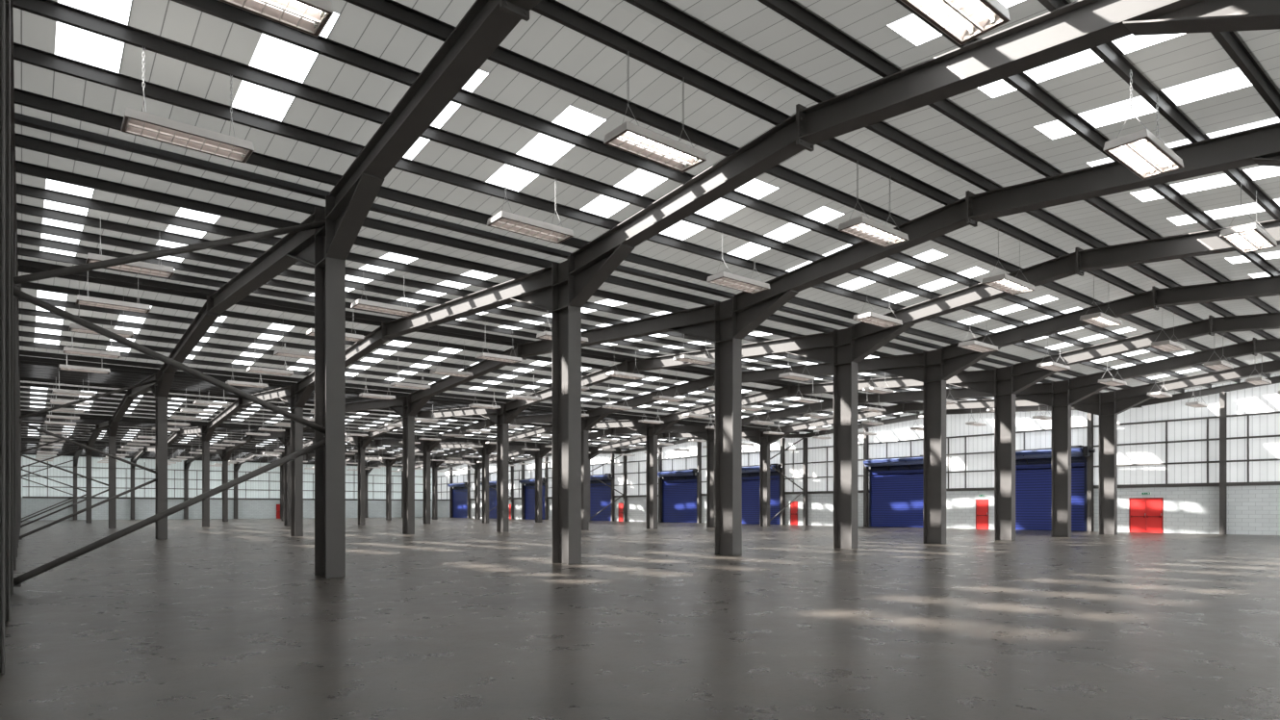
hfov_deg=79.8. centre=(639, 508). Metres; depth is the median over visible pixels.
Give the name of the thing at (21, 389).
roof purlin
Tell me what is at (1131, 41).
window
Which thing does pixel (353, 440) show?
rafter
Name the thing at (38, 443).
hanging lamp
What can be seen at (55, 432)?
hanging lamp
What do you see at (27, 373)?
roof purlin
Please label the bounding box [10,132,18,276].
rafter
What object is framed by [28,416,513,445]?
roof purlin
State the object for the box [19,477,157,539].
brace
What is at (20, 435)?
wall post
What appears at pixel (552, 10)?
purlin
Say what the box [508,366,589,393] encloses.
window
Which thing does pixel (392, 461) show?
rafter
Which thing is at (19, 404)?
wall post
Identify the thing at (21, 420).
roof purlin
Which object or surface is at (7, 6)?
wall post
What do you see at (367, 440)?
rafter
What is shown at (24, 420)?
roof purlin
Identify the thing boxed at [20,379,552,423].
roof purlin
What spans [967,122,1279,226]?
rafter
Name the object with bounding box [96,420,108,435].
rafter
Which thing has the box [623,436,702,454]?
rafter
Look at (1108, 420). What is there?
steel column
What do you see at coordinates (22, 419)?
roof purlin
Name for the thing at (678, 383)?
window
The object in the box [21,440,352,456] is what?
roof purlin
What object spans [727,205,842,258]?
window
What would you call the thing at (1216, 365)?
hanging lamp
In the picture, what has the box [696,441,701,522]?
wall post
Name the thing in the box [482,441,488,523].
steel column
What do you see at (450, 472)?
wall post
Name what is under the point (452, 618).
floor
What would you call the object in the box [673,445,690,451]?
hanging lamp
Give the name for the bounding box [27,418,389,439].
roof purlin
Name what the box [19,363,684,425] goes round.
roof purlin
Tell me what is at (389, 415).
window
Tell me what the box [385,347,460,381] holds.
window
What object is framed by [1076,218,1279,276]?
rafter
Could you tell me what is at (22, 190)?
purlin
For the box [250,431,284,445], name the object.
rafter
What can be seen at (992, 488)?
wall rail
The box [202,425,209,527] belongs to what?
steel column
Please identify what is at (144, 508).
wall
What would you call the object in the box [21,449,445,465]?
roof purlin
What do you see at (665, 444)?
hanging lamp
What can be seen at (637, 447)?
hanging lamp
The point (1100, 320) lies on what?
hanging lamp
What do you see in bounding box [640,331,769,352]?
window
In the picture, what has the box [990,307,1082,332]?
window
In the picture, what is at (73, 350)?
hanging lamp
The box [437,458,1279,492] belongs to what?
wall rail
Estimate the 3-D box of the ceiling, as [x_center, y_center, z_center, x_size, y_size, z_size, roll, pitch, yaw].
[-13.506,-6.995,58.042,53.640,0.785,130.397,0,0,-39]
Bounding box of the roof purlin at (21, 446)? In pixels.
[21,445,455,463]
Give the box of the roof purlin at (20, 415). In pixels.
[20,414,523,445]
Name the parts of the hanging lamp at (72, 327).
lamp frame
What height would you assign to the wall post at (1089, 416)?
7.670 m
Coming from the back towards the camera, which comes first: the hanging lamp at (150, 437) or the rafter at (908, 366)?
the hanging lamp at (150, 437)
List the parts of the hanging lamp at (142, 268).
suspension chain, lamp frame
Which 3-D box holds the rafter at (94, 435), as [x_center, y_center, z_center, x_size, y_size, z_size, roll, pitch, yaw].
[-50.186,-6.248,70.261,0.420,2.079,12.258,0,0,-39]
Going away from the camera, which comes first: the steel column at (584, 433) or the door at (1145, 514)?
the door at (1145, 514)
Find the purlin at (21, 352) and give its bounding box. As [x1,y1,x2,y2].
[19,349,813,432]
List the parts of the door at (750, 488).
drive motor, guide rail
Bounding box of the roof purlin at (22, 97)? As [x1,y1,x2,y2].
[14,87,1130,388]
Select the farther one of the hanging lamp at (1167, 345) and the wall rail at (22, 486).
the wall rail at (22, 486)
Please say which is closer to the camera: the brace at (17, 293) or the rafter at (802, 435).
the brace at (17, 293)
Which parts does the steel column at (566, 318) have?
stiffener plate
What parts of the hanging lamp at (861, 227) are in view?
suspension chain, lamp frame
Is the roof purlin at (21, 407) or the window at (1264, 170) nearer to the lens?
the window at (1264, 170)
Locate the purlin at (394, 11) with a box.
[343,0,1271,377]
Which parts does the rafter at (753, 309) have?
ridge plate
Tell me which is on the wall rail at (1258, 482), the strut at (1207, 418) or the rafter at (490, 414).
the strut at (1207, 418)
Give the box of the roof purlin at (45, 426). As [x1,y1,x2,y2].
[21,424,514,452]
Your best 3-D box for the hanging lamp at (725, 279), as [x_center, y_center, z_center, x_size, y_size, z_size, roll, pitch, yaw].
[2.478,-6.201,19.171,1.680,1.236,0.600,0,0,-39]
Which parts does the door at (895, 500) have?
guide rail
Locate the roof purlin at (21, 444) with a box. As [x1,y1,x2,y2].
[21,443,251,454]
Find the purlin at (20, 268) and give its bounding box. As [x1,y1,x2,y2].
[18,265,901,404]
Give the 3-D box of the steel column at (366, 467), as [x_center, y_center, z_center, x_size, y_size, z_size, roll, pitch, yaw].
[-42.169,-2.485,117.641,0.395,7.856,0.790,0,0,-39]
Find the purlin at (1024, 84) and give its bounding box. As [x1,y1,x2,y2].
[895,0,1279,276]
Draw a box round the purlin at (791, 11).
[757,0,1279,312]
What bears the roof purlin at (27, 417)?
attached to the ceiling
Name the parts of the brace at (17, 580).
gusset plate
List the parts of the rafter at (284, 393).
ridge plate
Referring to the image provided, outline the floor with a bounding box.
[0,516,1279,719]
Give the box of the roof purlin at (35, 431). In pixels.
[21,429,531,457]
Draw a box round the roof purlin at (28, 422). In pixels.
[23,421,372,441]
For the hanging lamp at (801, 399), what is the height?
1.376 m
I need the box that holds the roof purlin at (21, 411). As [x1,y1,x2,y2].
[20,409,629,450]
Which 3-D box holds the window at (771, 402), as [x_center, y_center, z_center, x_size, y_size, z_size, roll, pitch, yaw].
[8.137,-7.037,52.294,0.800,0.511,8.250,0,0,-39]
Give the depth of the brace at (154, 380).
34.12 m
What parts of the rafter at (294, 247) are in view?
ridge plate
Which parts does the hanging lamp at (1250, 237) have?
suspension chain, lamp frame, suspension chain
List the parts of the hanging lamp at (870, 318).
lamp frame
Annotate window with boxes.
[29,386,48,407]
[34,289,67,344]
[39,179,93,255]
[54,0,130,73]
[76,390,96,409]
[106,306,151,352]
[126,395,142,412]
[156,207,219,261]
[167,397,185,415]
[186,315,225,358]
[198,401,224,417]
[231,11,338,121]
[231,404,260,420]
[232,323,292,364]
[287,350,314,370]
[308,252,415,295]
[345,339,409,376]
[345,411,367,420]
[358,414,397,428]
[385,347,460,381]
[396,270,494,303]
[402,69,486,159]
[415,419,456,432]
[430,361,479,383]
[458,305,510,320]
[469,360,550,389]
[485,105,604,191]
[488,425,532,436]
[498,299,624,329]
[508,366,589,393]
[580,168,665,217]
[581,310,670,331]
[581,376,659,400]
[602,333,665,345]
[608,381,688,403]
[639,387,708,407]
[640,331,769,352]
[659,179,776,239]
[665,389,749,409]
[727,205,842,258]
[742,355,781,360]
[742,396,796,410]
[742,400,823,417]
[747,355,877,369]
[782,406,865,422]
[786,243,852,271]
[838,249,947,289]
[882,266,987,303]
[889,0,1020,43]
[958,294,1055,324]
[979,33,1177,96]
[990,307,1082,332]
[1024,327,1081,341]
[1036,67,1251,137]
[1046,327,1133,349]
[1088,117,1279,166]
[1091,349,1148,362]
[1110,350,1192,368]
[1131,165,1279,200]
[1146,367,1199,379]
[1168,198,1279,224]
[1226,250,1279,262]
[1250,272,1270,278]
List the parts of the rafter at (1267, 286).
ridge plate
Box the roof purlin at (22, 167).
[15,160,967,371]
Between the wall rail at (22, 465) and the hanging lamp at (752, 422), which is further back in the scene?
the wall rail at (22, 465)
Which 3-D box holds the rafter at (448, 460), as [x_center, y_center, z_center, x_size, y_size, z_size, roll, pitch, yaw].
[-25.702,-6.248,106.796,0.420,2.079,12.258,0,0,-39]
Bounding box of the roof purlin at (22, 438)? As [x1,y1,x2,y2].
[21,436,514,460]
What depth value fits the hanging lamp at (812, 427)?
53.96 m
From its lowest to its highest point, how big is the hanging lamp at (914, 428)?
1.581 m
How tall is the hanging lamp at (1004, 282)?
1.411 m
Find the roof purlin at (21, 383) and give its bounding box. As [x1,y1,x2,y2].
[20,382,640,434]
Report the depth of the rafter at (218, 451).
85.15 m
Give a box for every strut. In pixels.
[47,460,48,496]
[144,461,145,497]
[638,460,639,494]
[793,450,793,491]
[826,446,827,490]
[947,437,948,487]
[964,435,966,487]
[1165,420,1167,484]
[1206,417,1208,483]
[1247,414,1249,482]
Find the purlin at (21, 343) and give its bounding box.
[19,340,829,428]
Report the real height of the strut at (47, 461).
4.600 m
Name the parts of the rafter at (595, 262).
ridge plate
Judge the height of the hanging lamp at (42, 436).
1.376 m
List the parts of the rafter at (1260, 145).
ridge plate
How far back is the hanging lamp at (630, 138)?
12.30 m
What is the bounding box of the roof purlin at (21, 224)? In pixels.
[17,219,992,399]
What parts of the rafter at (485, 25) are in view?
ridge plate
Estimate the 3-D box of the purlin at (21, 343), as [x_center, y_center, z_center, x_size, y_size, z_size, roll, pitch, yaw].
[-4.740,-6.659,47.199,52.720,0.190,0.150,0,0,-39]
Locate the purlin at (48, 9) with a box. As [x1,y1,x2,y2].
[12,0,1212,387]
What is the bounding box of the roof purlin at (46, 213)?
[16,203,961,388]
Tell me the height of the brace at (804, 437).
2.440 m
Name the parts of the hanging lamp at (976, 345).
lamp frame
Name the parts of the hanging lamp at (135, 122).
suspension chain, lamp frame, suspension chain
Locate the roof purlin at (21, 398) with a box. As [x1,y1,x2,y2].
[20,397,646,443]
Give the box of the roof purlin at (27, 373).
[20,371,518,415]
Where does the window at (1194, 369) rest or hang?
attached to the ceiling
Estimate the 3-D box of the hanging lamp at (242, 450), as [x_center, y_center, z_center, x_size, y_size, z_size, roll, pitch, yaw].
[-48.324,-6.291,91.651,1.680,1.376,0.600,0,0,-39]
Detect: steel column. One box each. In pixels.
[73,456,76,519]
[85,442,91,523]
[108,419,116,528]
[130,458,134,519]
[154,370,167,539]
[183,460,188,519]
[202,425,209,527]
[222,449,228,521]
[233,463,237,518]
[280,464,281,518]
[281,451,284,521]
[284,430,290,526]
[290,384,303,536]
[314,195,345,578]
[358,435,365,525]
[365,466,367,517]
[385,456,391,520]
[401,467,402,517]
[402,394,414,534]
[423,439,430,524]
[432,458,437,519]
[474,460,480,519]
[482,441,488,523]
[496,403,508,532]
[535,445,541,522]
[552,255,581,564]
[581,411,588,530]
[588,460,589,521]
[646,418,657,528]
[706,424,715,527]
[715,296,742,555]
[759,429,769,526]
[833,325,858,549]
[922,348,946,543]
[994,365,1015,539]
[1051,379,1071,537]
[1099,390,1117,534]
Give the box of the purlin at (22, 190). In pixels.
[16,182,771,342]
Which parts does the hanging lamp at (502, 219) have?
suspension chain, lamp frame, suspension chain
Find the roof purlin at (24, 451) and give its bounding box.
[24,451,440,467]
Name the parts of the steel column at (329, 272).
stiffener plate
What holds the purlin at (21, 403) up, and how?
attached to the ceiling
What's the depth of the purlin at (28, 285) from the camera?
29.47 m
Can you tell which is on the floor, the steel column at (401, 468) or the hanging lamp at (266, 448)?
the steel column at (401, 468)
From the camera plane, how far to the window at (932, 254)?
22.61 m
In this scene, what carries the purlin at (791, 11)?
attached to the ceiling
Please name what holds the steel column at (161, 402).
on the floor
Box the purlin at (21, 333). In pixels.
[19,331,833,425]
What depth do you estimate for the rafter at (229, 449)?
78.70 m
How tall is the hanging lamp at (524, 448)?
1.048 m
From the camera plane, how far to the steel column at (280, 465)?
110.21 m
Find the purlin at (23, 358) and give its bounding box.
[19,355,799,434]
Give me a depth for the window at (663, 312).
28.11 m
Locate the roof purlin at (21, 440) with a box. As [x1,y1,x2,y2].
[21,439,510,461]
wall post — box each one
[0,0,4,674]
[4,0,10,621]
[10,145,13,593]
[13,231,16,570]
[16,285,17,557]
[17,332,18,547]
[18,366,19,541]
[19,404,20,532]
[20,435,21,524]
[449,466,452,517]
[467,464,470,517]
[511,463,513,518]
[521,461,524,518]
[544,457,548,519]
[611,454,614,520]
[623,455,627,521]
[658,447,662,522]
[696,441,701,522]
[780,437,785,524]
[802,437,807,525]
[863,427,869,526]
[1087,412,1093,531]
[1219,391,1226,534]
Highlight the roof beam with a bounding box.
[14,112,1115,391]
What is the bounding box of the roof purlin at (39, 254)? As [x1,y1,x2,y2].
[17,247,922,401]
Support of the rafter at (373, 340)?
on the steel column at (296, 428)
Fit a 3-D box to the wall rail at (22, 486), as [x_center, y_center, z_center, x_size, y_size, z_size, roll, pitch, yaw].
[-54.283,-2.637,108.568,51.920,0.100,0.140,0,0,-39]
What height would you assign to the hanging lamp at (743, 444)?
1.107 m
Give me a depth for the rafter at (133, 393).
41.40 m
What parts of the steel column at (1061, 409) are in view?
stiffener plate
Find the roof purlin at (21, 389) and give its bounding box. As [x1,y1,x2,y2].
[20,387,679,439]
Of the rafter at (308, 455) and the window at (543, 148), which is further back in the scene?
the rafter at (308, 455)
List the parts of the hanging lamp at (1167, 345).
lamp frame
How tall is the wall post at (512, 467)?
7.509 m
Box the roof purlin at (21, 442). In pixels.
[21,441,349,457]
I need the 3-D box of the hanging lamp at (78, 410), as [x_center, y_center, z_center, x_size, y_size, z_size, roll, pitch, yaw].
[-33.113,-6.394,44.154,1.680,1.581,0.600,0,0,-39]
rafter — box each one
[4,0,14,147]
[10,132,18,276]
[17,285,19,366]
[73,446,82,466]
[86,424,100,455]
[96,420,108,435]
[109,391,133,436]
[127,373,154,399]
[131,448,145,467]
[142,446,154,452]
[157,301,218,396]
[167,431,180,446]
[177,426,202,440]
[184,451,202,469]
[204,398,243,440]
[206,212,314,316]
[209,449,222,460]
[224,435,252,460]
[234,451,256,470]
[238,384,294,408]
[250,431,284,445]
[256,451,282,459]
[283,437,314,456]
[287,415,314,444]
[294,322,387,408]
[306,453,314,458]
[326,0,527,260]
[345,395,406,416]
[345,435,358,449]
[345,440,376,459]
[345,456,352,461]
[352,455,385,465]
[360,414,417,448]
[365,461,383,474]
[375,438,423,452]
[382,265,552,340]
[388,447,421,465]
[395,457,432,467]
[408,342,523,416]
[414,462,423,468]
[416,407,496,424]
[427,418,491,452]
[434,442,482,455]
[435,448,477,467]
[437,463,463,470]
[442,459,474,468]
[478,450,527,468]
[486,423,552,455]
[489,413,552,426]
[494,445,535,457]
[500,0,541,20]
[503,361,625,423]
[512,453,552,463]
[517,304,715,359]
[538,428,611,457]
[568,103,811,307]
[584,373,714,430]
[588,433,662,460]
[591,418,648,435]
[598,450,624,454]
[611,424,708,440]
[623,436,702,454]
[625,331,833,373]
[653,385,792,435]
[662,430,759,444]
[714,352,922,385]
[714,398,833,439]
[732,191,975,339]
[742,433,805,438]
[768,402,902,444]
[787,369,994,396]
[797,0,1279,151]
[804,412,922,437]
[851,247,1082,362]
[858,382,1051,406]
[902,393,1099,415]
[941,286,1157,380]
[946,403,1141,414]
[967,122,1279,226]
[1011,315,1212,394]
[1068,337,1255,405]
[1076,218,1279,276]
[1114,358,1279,414]
[1140,375,1279,406]
[1152,275,1279,309]
[1209,311,1279,335]
[1254,337,1279,356]
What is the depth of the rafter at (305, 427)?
59.75 m
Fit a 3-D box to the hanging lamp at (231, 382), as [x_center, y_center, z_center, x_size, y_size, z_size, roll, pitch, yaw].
[-17.951,-6.127,34.924,1.680,1.048,0.600,0,0,-39]
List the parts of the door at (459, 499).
guide rail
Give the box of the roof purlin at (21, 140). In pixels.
[15,132,1100,393]
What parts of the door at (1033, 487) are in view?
drive motor, guide rail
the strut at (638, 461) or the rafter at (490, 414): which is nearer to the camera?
the rafter at (490, 414)
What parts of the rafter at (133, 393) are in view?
ridge plate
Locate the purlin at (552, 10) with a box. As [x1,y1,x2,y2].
[531,0,1279,359]
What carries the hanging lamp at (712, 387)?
hanging from the roof purlin at (21, 239)
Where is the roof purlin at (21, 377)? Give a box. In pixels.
[20,376,482,416]
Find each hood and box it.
[589,474,607,478]
[657,469,692,474]
[742,464,775,469]
[863,456,922,463]
[1015,447,1082,455]
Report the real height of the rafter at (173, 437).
2.079 m
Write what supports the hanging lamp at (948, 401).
hanging from the ceiling
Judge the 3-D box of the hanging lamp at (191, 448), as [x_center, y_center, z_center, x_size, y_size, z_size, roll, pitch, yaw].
[-50.260,-6.156,84.498,1.680,1.107,0.600,0,0,-39]
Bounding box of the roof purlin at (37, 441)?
[36,440,460,460]
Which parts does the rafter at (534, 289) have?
ridge plate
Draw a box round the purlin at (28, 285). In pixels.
[18,281,920,413]
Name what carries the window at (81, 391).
attached to the ceiling
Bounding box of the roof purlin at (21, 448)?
[21,447,450,464]
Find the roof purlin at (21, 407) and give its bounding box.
[20,406,636,448]
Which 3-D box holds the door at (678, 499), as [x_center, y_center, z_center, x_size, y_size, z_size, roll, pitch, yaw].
[3.988,-1.267,77.899,0.950,5.420,6.155,0,0,-39]
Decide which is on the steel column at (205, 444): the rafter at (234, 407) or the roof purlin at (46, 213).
the rafter at (234, 407)
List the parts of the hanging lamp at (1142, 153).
suspension chain, lamp frame, suspension chain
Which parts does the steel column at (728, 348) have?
stiffener plate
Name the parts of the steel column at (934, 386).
stiffener plate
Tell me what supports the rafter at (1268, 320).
on the steel column
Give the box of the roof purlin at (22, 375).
[20,374,481,415]
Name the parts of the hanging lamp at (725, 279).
lamp frame, suspension chain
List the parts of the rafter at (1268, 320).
ridge plate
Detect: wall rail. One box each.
[22,464,431,477]
[22,486,431,492]
[22,496,431,500]
[24,475,431,485]
[437,410,1279,477]
[437,435,1279,485]
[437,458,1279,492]
[614,494,658,497]
[785,489,863,493]
[946,486,994,490]
[1093,481,1279,488]
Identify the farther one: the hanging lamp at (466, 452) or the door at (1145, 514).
the hanging lamp at (466, 452)
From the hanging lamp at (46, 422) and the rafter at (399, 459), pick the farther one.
the rafter at (399, 459)
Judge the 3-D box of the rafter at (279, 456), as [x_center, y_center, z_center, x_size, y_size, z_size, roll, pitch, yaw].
[-44.376,-6.248,91.720,0.420,2.079,12.258,0,0,-39]
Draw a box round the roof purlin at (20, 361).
[19,359,754,430]
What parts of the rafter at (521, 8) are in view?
ridge plate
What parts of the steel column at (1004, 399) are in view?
stiffener plate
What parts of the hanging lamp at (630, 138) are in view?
suspension chain, lamp frame, suspension chain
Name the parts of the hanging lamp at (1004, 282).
suspension chain, lamp frame, suspension chain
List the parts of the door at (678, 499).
guide rail, drive motor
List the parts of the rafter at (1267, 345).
ridge plate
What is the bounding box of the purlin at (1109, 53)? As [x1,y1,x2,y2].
[1037,0,1279,219]
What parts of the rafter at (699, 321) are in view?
ridge plate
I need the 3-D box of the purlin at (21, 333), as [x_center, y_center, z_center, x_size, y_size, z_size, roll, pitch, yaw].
[-3.704,-6.761,45.916,52.720,0.190,0.150,0,0,-39]
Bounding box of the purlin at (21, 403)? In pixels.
[20,401,646,446]
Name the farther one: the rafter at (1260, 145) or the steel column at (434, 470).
the steel column at (434, 470)
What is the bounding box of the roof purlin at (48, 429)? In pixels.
[21,427,530,455]
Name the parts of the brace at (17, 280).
gusset plate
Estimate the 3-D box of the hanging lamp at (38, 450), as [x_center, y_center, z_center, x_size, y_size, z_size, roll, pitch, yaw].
[-59.597,-6.156,76.960,1.680,1.107,0.600,0,0,-39]
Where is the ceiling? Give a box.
[12,0,1279,465]
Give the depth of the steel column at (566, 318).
20.01 m
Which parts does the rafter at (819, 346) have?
ridge plate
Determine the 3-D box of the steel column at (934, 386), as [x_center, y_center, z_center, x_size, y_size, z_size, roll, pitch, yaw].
[12.078,-2.523,31.342,0.395,7.932,0.790,0,0,-39]
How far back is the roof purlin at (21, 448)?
96.48 m
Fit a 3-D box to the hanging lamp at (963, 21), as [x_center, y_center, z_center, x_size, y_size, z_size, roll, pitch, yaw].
[3.406,-6.197,8.469,1.680,1.228,0.600,0,0,-39]
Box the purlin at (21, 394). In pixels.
[20,392,668,442]
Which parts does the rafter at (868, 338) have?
ridge plate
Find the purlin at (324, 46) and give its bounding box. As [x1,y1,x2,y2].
[170,0,1241,383]
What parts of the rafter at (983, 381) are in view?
ridge plate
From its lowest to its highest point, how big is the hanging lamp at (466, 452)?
1.376 m
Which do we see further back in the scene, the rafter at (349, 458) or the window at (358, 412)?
the rafter at (349, 458)
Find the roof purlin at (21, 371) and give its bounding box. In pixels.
[20,369,531,415]
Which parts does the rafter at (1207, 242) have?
ridge plate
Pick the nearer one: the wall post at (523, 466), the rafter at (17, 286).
the rafter at (17, 286)
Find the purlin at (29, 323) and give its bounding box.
[19,319,861,423]
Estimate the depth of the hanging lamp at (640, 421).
49.81 m
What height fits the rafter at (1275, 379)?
1.058 m
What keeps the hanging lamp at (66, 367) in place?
hanging from the ceiling
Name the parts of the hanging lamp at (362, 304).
lamp frame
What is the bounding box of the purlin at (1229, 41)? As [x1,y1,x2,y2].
[1211,31,1279,119]
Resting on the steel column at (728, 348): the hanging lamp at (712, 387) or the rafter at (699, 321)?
the rafter at (699, 321)
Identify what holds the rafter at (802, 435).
attached to the ceiling
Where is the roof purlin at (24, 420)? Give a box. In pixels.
[24,419,314,436]
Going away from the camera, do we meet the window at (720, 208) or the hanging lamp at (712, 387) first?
the window at (720, 208)
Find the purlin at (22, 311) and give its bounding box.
[18,307,881,420]
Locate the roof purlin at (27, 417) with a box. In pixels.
[26,416,456,442]
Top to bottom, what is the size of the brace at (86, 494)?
2.850 m
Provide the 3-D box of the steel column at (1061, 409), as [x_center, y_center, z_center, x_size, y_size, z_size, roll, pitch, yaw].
[21.415,-2.523,38.879,0.395,7.932,0.790,0,0,-39]
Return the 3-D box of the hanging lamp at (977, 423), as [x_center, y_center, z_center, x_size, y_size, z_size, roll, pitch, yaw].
[22.512,-6.291,51.267,1.680,1.376,0.600,0,0,-39]
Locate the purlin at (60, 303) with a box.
[18,297,899,417]
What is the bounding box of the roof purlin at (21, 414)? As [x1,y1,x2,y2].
[20,412,621,450]
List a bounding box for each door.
[276,504,280,518]
[447,482,468,517]
[480,481,496,518]
[509,503,511,518]
[519,477,546,519]
[589,473,613,520]
[618,502,623,521]
[657,468,699,522]
[742,463,783,524]
[790,501,797,525]
[863,454,922,527]
[975,499,988,529]
[1015,445,1095,531]
[1128,497,1163,533]
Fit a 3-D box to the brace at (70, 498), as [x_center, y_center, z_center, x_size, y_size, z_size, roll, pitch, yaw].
[-72.223,-0.092,93.378,5.358,2.850,0.124,0,0,-39]
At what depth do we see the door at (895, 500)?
58.92 m
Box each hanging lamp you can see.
[35,442,53,457]
[36,444,56,455]
[37,450,57,453]
[39,433,63,445]
[40,437,61,448]
[40,437,65,441]
[41,435,67,437]
[42,419,70,435]
[44,410,76,425]
[46,396,79,419]
[48,403,84,412]
[50,377,89,405]
[51,370,95,396]
[58,343,110,374]
[62,320,120,358]
[68,313,133,338]
[75,273,150,313]
[85,215,174,278]
[117,439,138,451]
[120,46,254,163]
[121,443,144,448]
[127,426,150,445]
[131,436,154,442]
[137,432,154,438]
[152,425,179,431]
[167,406,190,426]
[169,411,202,420]
[170,454,187,460]
[176,448,194,458]
[179,387,214,413]
[193,383,230,406]
[209,432,225,449]
[212,441,234,446]
[218,0,332,37]
[222,429,246,442]
[225,371,268,387]
[228,450,244,461]
[235,455,253,460]
[244,429,270,435]
[246,342,293,376]
[253,445,271,456]
[257,414,284,431]
[262,448,281,454]
[273,339,314,359]
[273,417,290,426]
[303,416,314,421]
[306,323,363,342]
[345,429,368,436]
[350,287,416,316]
[358,385,395,399]
[363,423,388,432]
[365,443,384,449]
[365,452,382,460]
[379,446,395,459]
[384,418,402,427]
[390,374,430,389]
[414,404,438,422]
[418,434,440,440]
[429,338,473,377]
[430,456,445,460]
[441,416,464,436]
[461,452,479,457]
[463,440,483,447]
[465,424,489,433]
[468,389,500,409]
[475,342,522,363]
[486,161,574,243]
[494,420,519,428]
[506,374,540,401]
[511,433,532,440]
[521,444,539,450]
[536,320,588,343]
[537,429,552,437]
[581,377,589,390]
[581,399,588,416]
[598,444,615,451]
[599,428,619,441]
[602,397,632,409]
[603,51,707,172]
[605,346,644,380]
[626,441,643,448]
[632,432,646,437]
[638,407,664,424]
[651,369,684,402]
[657,433,673,445]
[673,339,715,364]
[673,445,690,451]
[682,394,708,417]
[689,437,706,441]
[705,413,715,429]
[706,242,769,293]
[707,380,715,390]
[742,400,762,410]
[742,440,754,445]
[750,415,773,424]
[763,420,784,435]
[778,363,815,381]
[791,389,820,403]
[802,393,827,418]
[808,420,830,430]
[812,431,831,438]
[838,160,909,247]
[852,300,902,328]
[858,427,877,435]
[860,400,885,411]
[861,403,883,425]
[862,372,893,393]
[899,0,1010,45]
[909,422,922,431]
[946,394,957,404]
[957,330,998,353]
[965,408,986,426]
[981,228,1035,295]
[1032,409,1051,420]
[1036,339,1070,371]
[1079,273,1122,328]
[1098,357,1126,385]
[1102,70,1183,179]
[1146,373,1172,398]
[1150,311,1185,352]
[1184,394,1207,408]
[1203,351,1233,370]
[1219,176,1277,253]
[1245,368,1271,384]
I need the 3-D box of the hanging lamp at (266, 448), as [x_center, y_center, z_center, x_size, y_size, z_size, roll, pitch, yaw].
[-37.736,-6.259,78.536,1.680,1.312,0.600,0,0,-39]
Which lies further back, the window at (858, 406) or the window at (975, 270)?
the window at (858, 406)
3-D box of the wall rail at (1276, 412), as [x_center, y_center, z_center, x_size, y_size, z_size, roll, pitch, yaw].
[7.207,-5.157,74.572,0.140,0.100,130.094,0,0,-39]
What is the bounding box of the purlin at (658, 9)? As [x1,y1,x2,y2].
[623,0,1277,338]
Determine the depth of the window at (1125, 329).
31.68 m
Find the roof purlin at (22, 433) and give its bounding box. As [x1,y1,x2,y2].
[21,432,527,458]
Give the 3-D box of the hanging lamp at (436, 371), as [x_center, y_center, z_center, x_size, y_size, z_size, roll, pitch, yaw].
[-7.880,-6.394,32.001,1.680,1.581,0.600,0,0,-39]
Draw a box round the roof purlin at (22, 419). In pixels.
[22,418,381,439]
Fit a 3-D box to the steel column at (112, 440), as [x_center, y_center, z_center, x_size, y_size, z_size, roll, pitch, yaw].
[-38.388,-2.485,55.647,0.395,7.856,0.790,0,0,-39]
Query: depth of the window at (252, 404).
55.74 m
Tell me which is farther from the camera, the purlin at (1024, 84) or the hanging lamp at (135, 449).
the hanging lamp at (135, 449)
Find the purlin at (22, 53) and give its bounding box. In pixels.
[13,42,1185,392]
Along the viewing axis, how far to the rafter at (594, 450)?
77.72 m
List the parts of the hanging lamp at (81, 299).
lamp frame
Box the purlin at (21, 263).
[18,258,918,403]
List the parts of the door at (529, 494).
guide rail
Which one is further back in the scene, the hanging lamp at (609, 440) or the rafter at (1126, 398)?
the hanging lamp at (609, 440)
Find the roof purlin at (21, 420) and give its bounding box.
[21,419,375,440]
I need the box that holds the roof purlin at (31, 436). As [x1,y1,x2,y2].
[21,435,520,460]
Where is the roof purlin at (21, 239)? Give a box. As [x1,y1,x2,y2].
[17,233,967,400]
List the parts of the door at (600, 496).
drive motor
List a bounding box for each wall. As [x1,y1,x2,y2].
[21,454,432,520]
[437,373,1279,535]
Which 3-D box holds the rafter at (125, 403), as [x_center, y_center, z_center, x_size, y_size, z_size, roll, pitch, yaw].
[-34.290,-6.248,50.571,0.420,2.079,12.258,0,0,-39]
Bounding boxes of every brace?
[10,218,325,286]
[10,285,325,435]
[10,436,325,587]
[19,379,157,419]
[19,420,157,474]
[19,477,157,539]
[20,424,109,453]
[20,453,109,486]
[20,488,109,528]
[21,447,85,468]
[21,460,73,476]
[21,468,86,491]
[21,477,73,495]
[21,493,86,522]
[21,497,73,519]
[589,455,621,471]
[589,474,623,494]
[589,494,623,518]
[764,460,804,490]
[764,490,804,525]
[769,436,804,460]
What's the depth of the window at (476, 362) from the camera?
38.79 m
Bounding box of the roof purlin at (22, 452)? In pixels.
[22,452,402,467]
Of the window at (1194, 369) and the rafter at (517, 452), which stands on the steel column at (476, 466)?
the rafter at (517, 452)
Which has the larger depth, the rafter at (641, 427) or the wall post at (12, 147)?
the rafter at (641, 427)
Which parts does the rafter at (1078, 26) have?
ridge plate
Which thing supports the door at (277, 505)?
in the wall at (144, 508)
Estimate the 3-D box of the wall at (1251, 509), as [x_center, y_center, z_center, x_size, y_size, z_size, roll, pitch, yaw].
[7.214,-2.993,74.770,0.280,8.872,130.394,0,0,-39]
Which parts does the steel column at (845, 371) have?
stiffener plate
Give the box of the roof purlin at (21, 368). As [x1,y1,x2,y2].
[20,366,612,420]
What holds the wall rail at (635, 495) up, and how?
attached to the wall at (1251, 509)
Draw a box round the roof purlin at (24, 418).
[24,417,447,442]
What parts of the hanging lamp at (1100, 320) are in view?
suspension chain, lamp frame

